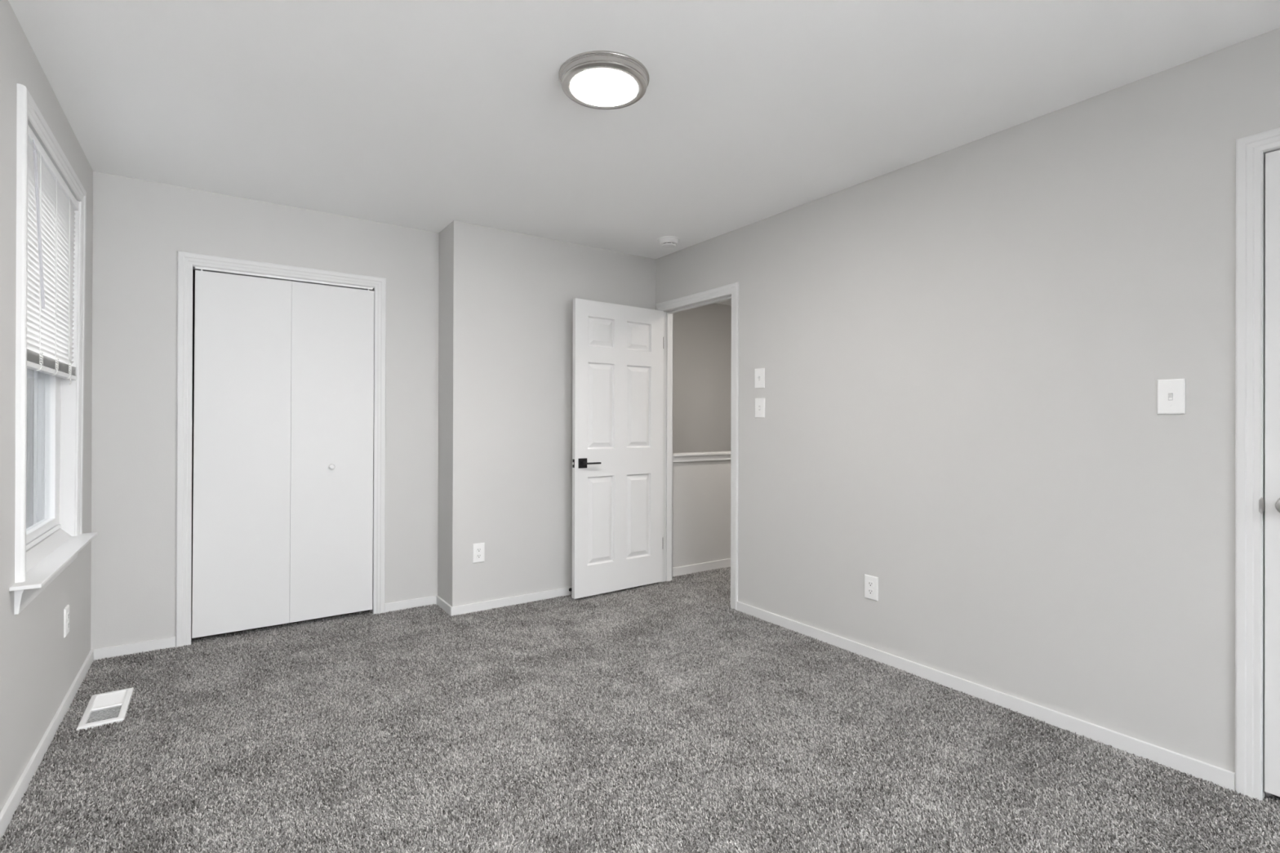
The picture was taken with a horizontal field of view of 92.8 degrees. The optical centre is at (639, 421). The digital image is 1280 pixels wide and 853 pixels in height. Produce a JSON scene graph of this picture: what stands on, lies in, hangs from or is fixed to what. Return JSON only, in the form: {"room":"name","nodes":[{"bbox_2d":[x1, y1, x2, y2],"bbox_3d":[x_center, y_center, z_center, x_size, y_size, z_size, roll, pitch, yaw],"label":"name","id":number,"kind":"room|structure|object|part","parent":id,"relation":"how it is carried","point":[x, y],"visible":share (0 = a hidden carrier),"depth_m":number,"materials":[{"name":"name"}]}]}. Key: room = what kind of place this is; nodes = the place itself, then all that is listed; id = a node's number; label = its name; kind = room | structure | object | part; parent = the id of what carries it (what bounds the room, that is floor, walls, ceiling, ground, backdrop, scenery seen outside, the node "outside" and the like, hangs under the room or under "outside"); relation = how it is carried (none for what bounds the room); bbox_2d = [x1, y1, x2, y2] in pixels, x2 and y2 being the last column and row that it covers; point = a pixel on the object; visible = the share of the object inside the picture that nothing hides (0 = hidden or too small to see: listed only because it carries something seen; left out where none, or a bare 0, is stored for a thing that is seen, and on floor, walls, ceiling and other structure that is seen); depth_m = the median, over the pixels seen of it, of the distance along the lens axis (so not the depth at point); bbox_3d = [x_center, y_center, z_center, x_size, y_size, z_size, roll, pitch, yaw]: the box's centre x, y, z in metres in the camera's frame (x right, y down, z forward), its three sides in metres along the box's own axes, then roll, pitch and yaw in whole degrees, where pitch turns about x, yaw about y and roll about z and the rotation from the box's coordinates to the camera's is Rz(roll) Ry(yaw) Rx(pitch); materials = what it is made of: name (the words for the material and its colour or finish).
{"room":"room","nodes":[
{"label":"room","id":0,"kind":"room"},
{"bbox_2d":[0,0,93,812],"bbox_3d":[-1.430,0.017,0.999,0.170,2.561,6.411,0,0,-35],"label":"wall","id":1,"kind":"structure","parent":0,"point":[39,665],"depth_m":1.97,"materials":[{"name":"grey paint"}]},
{"bbox_2d":[0,648,93,839],"bbox_3d":[-1.179,1.177,0.790,0.012,0.062,5.541,0,0,-35],"label":"baseboard","id":2,"kind":"structure","parent":1,"relation":"attached to","point":[13,802],"depth_m":2.15,"materials":[{"name":"white paint"}]},
{"bbox_2d":[8,83,97,614],"bbox_3d":[-2.281,-0.229,2.299,0.231,1.664,1.135,0,0,-35],"label":"window","id":3,"kind":"structure","parent":1,"relation":"in","point":[49,536],"depth_m":2.55,"materials":[{"name":"white paint"}]},
{"bbox_3d":[-2.296,0.082,2.288,0.034,0.720,0.792,0,0,-35],"label":"sash","id":4,"kind":"part","parent":3,"relation":"part of","materials":[{"name":"white plastic"}]},
{"bbox_3d":[-2.343,-0.263,2.298,0.108,1.469,0.933,0,0,-35],"label":"frame","id":5,"kind":"part","parent":3,"relation":"part of","materials":[{"name":"white plastic"}]},
{"bbox_2d":[26,124,79,385],"bbox_3d":[-2.265,-0.566,2.349,0.040,0.826,0.910,0,0,-35],"label":"window blind","id":6,"kind":"object","parent":3,"relation":"attached to","point":[51,205],"visible":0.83,"depth_m":2.31,"materials":[{"name":"white plastic"}]},
{"bbox_3d":[-2.119,-0.566,2.142,0.036,0.774,0.021,0,0,-15],"label":"ladder cord","id":7,"kind":"part","parent":6,"relation":"part of","materials":[{"name":"white fabric"}]},
{"bbox_3d":[-2.262,-0.193,2.335,0.024,0.019,0.884,0,0,-35],"label":"rail","id":8,"kind":"part","parent":6,"relation":"part of","materials":[{"name":"white plastic"}]},
{"bbox_3d":[-2.264,-0.566,2.351,0.036,0.774,0.021,0,0,-15],"label":"ladder cord","id":9,"kind":"part","parent":6,"relation":"part of","materials":[{"name":"white fabric"}]},
{"bbox_3d":[-2.410,-0.566,2.561,0.036,0.774,0.021,0,0,-15],"label":"ladder cord","id":10,"kind":"part","parent":6,"relation":"part of","materials":[{"name":"white fabric"}]},
{"bbox_3d":[-2.269,0.494,2.277,0.231,0.054,1.083,0,0,-35],"label":"sill","id":11,"kind":"part","parent":3,"relation":"part of","materials":[{"name":"white paint"}]},
{"bbox_2d":[63,604,69,637],"bbox_3d":[-2.404,0.835,2.556,0.009,0.118,0.077,0,0,-35],"label":"wall outlet","id":12,"kind":"object","parent":1,"relation":"attached to","point":[66,611],"visible":1,"depth_m":2.54,"materials":[{"name":"white plastic"}]},
{"bbox_2d":[90,170,439,649],"bbox_3d":[-2.070,-0.005,3.604,1.746,2.511,0.100,0,0,-35],"label":"wall","id":13,"kind":"structure","parent":0,"point":[140,226],"depth_m":3.24,"materials":[{"name":"grey paint"}]},
{"bbox_2d":[175,250,386,648],"bbox_3d":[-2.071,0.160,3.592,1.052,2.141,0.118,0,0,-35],"label":"door frame","id":14,"kind":"structure","parent":13,"relation":"attached to","point":[187,262],"depth_m":3.34,"materials":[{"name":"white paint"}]},
{"bbox_2d":[191,266,373,638],"bbox_3d":[-2.045,0.166,3.556,0.914,2.016,0.067,0,0,-35],"label":"door","id":15,"kind":"structure","parent":13,"relation":"in","point":[283,417],"depth_m":3.53,"materials":[{"name":"white paint"}]},
{"bbox_3d":[-2.238,0.175,3.440,0.463,1.996,0.030,0,0,-34],"label":"panel","id":16,"kind":"part","parent":15,"relation":"part of","materials":[{"name":"white paint"}]},
{"bbox_3d":[-1.865,0.177,3.699,0.455,1.996,0.030,0,0,-35],"label":"panel","id":17,"kind":"part","parent":15,"relation":"part of","materials":[{"name":"white paint"}]},
{"bbox_3d":[-1.855,0.271,3.667,0.031,0.031,0.033,0,0,-35],"label":"knob","id":18,"kind":"part","parent":15,"relation":"part of","materials":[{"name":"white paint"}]},
{"bbox_2d":[93,586,572,660],"bbox_3d":[-1.324,1.182,3.866,3.256,0.062,0.320,0,0,-35],"label":"baseboard","id":19,"kind":"structure","parent":13,"relation":"attached to","point":[167,642],"depth_m":3.87,"materials":[{"name":"white paint"}]},
{"bbox_2d":[437,220,730,606],"bbox_3d":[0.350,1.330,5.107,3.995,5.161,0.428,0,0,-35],"label":"wall","id":20,"kind":"structure","parent":0,"point":[505,300],"depth_m":4.04,"materials":[{"name":"grey paint"}]},
{"bbox_2d":[472,542,484,563],"bbox_3d":[-1.028,0.837,3.885,0.077,0.123,0.009,0,0,-35],"label":"wall outlet","id":21,"kind":"object","parent":20,"relation":"attached to","point":[478,549],"visible":1,"depth_m":3.88,"materials":[{"name":"white plastic"}]},
{"bbox_2d":[476,553,481,558],"bbox_3d":[-1.027,0.856,3.883,0.033,0.028,0.002,0,0,-35],"label":"receptacle","id":22,"kind":"object","parent":21,"relation":"attached to","point":[478,555],"depth_m":3.88,"materials":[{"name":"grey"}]},
{"bbox_2d":[476,547,481,552],"bbox_3d":[-1.027,0.817,3.883,0.033,0.028,0.002,0,0,-35],"label":"receptacle","id":23,"kind":"object","parent":21,"relation":"attached to","point":[478,549],"depth_m":3.88,"materials":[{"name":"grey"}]},
{"bbox_2d":[672,451,730,462],"bbox_3d":[1.132,0.289,5.443,2.335,0.063,0.150,0,0,-35],"label":"ledge","id":24,"kind":"object","parent":20,"relation":"on","point":[715,455],"depth_m":4.93,"materials":[{"name":"white paint"}]},
{"bbox_2d":[672,558,730,577],"bbox_3d":[1.158,1.187,5.399,2.335,0.072,0.012,0,0,-35],"label":"baseboard","id":25,"kind":"structure","parent":20,"relation":"attached to","point":[685,570],"depth_m":4.93,"materials":[{"name":"white paint"}]},
{"bbox_2d":[0,566,1279,852],"bbox_3d":[1.134,1.261,2.375,6.021,0.094,5.751,0,0,-35],"label":"floor","id":26,"kind":"structure","parent":0,"point":[668,717],"depth_m":2.20,"materials":[{"name":"grey carpet"}]},
{"bbox_2d":[76,687,133,731],"bbox_3d":[-2.231,1.200,2.550,0.142,0.022,0.353,0,0,-35],"label":"floor vent","id":27,"kind":"object","parent":26,"relation":"in","point":[121,698],"visible":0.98,"depth_m":2.54,"materials":[{"name":"white metal"}]},
{"bbox_2d":[8,0,1279,305],"bbox_3d":[0.933,-1.303,2.680,6.021,0.100,6.482,0,0,-35],"label":"ceiling","id":28,"kind":"structure","parent":0,"point":[428,115],"depth_m":2.31,"materials":[{"name":"white paint"}]},
{"bbox_2d":[558,50,649,109],"bbox_3d":[-0.131,-1.229,2.227,0.332,0.056,0.332,0,0,-35],"label":"ceiling light","id":29,"kind":"object","parent":28,"relation":"attached to","point":[593,79],"visible":1,"depth_m":2.16,"materials":[{"name":"white glass"}]},
{"bbox_2d":[570,68,637,105],"bbox_3d":[-0.131,-1.214,2.227,0.246,0.025,0.246,0,0,-35],"label":"diffuser","id":30,"kind":"object","parent":29,"relation":"attached to","point":[588,86],"depth_m":2.20,"materials":[{"name":"white glass"}]},
{"bbox_2d":[657,235,679,248],"bbox_3d":[0.198,-1.229,4.189,0.160,0.047,0.160,0,0,-35],"label":"smoke detector","id":31,"kind":"object","parent":28,"relation":"attached to","point":[667,242],"visible":1,"depth_m":4.15,"materials":[{"name":"white plastic"}]},
{"bbox_3d":[0.198,-1.250,4.189,0.160,0.004,0.160,0,0,-35],"label":"plate","id":32,"kind":"part","parent":31,"relation":"part of","materials":[{"name":"white plastic"}]},
{"bbox_2d":[655,27,1279,773],"bbox_3d":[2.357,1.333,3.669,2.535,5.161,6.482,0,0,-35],"label":"wall","id":33,"kind":"structure","parent":0,"point":[963,350],"depth_m":2.56,"materials":[{"name":"grey paint"}]},
{"bbox_2d":[571,297,663,599],"bbox_3d":[-0.141,0.180,4.338,0.787,2.022,0.151,0,0,-37],"label":"door","id":34,"kind":"structure","parent":33,"relation":"in","point":[618,349],"depth_m":4.30,"materials":[{"name":"white paint"}]},
{"bbox_3d":[-0.329,0.280,4.131,0.127,0.020,0.049,0,0,-37],"label":"lever","id":35,"kind":"part","parent":34,"relation":"part of","materials":[{"name":"metal"}]},
{"bbox_2d":[656,281,738,610],"bbox_3d":[0.424,0.163,4.328,0.128,2.132,0.890,0,0,-35],"label":"door frame","id":36,"kind":"structure","parent":33,"relation":"attached to","point":[731,291],"depth_m":4.37,"materials":[{"name":"white paint"}]},
{"bbox_3d":[0.470,0.158,4.360,0.014,2.122,0.890,0,0,-35],"label":"hall casing","id":37,"kind":"part","parent":36,"relation":"part of","materials":[{"name":"white paint"}]},
{"bbox_2d":[755,368,764,388],"bbox_3d":[0.738,-0.270,3.775,0.016,0.122,0.082,0,0,-35],"label":"light switch","id":38,"kind":"object","parent":33,"relation":"attached to","point":[759,373],"visible":1,"depth_m":3.77,"materials":[{"name":"white plastic"}]},
{"bbox_2d":[755,397,764,417],"bbox_3d":[0.739,-0.086,3.772,0.016,0.122,0.082,0,0,-35],"label":"light switch","id":39,"kind":"object","parent":33,"relation":"attached to","point":[759,402],"visible":1,"depth_m":3.77,"materials":[{"name":"white plastic"}]},
{"bbox_2d":[864,573,878,601],"bbox_3d":[1.187,0.852,3.128,0.009,0.122,0.077,0,0,-35],"label":"wall outlet","id":40,"kind":"object","parent":33,"relation":"attached to","point":[871,583],"visible":1,"depth_m":3.12,"materials":[{"name":"white plastic"}]},
{"bbox_2d":[867,588,873,595],"bbox_3d":[1.184,0.872,3.126,0.002,0.028,0.033,0,0,-35],"label":"receptacle","id":41,"kind":"object","parent":40,"relation":"attached to","point":[870,591],"depth_m":3.13,"materials":[{"name":"grey plastic"}]},
{"bbox_2d":[867,581,873,586],"bbox_3d":[1.184,0.833,3.127,0.002,0.028,0.033,0,0,-35],"label":"receptacle","id":42,"kind":"object","parent":40,"relation":"attached to","point":[870,584],"depth_m":3.13,"materials":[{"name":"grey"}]},
{"bbox_2d":[737,601,1235,791],"bbox_3d":[1.294,1.189,2.967,0.012,0.062,2.339,0,0,-35],"label":"baseboard","id":43,"kind":"structure","parent":33,"relation":"attached to","point":[1222,777],"depth_m":2.52,"materials":[{"name":"white paint"}]},
{"bbox_2d":[1156,378,1185,414],"bbox_3d":[1.868,-0.088,2.145,0.016,0.124,0.077,0,0,-35],"label":"light switch","id":44,"kind":"object","parent":33,"relation":"attached to","point":[1171,393],"visible":1,"depth_m":2.14,"materials":[{"name":"white plastic"}]},
{"bbox_2d":[1235,127,1279,800],"bbox_3d":[2.270,0.149,1.651,0.116,2.161,0.935,0,0,-35],"label":"door frame","id":45,"kind":"structure","parent":33,"relation":"attached to","point":[1251,150],"depth_m":1.98,"materials":[{"name":"white paint"}]},
{"bbox_3d":[2.008,0.270,1.962,0.034,0.056,0.008,0,0,-19],"label":"strike plate","id":46,"kind":"part","parent":45,"relation":"part of","materials":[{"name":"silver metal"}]},
{"bbox_2d":[1264,150,1279,796],"bbox_3d":[2.223,0.162,1.620,0.103,2.052,0.800,0,0,-35],"label":"door","id":47,"kind":"structure","parent":33,"relation":"in","point":[1272,339],"depth_m":1.94,"materials":[{"name":"white paint"}]},
{"bbox_3d":[2.014,0.262,1.890,0.068,0.066,0.066,0,0,-35],"label":"knob","id":48,"kind":"part","parent":47,"relation":"part of","materials":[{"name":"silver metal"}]}
]}

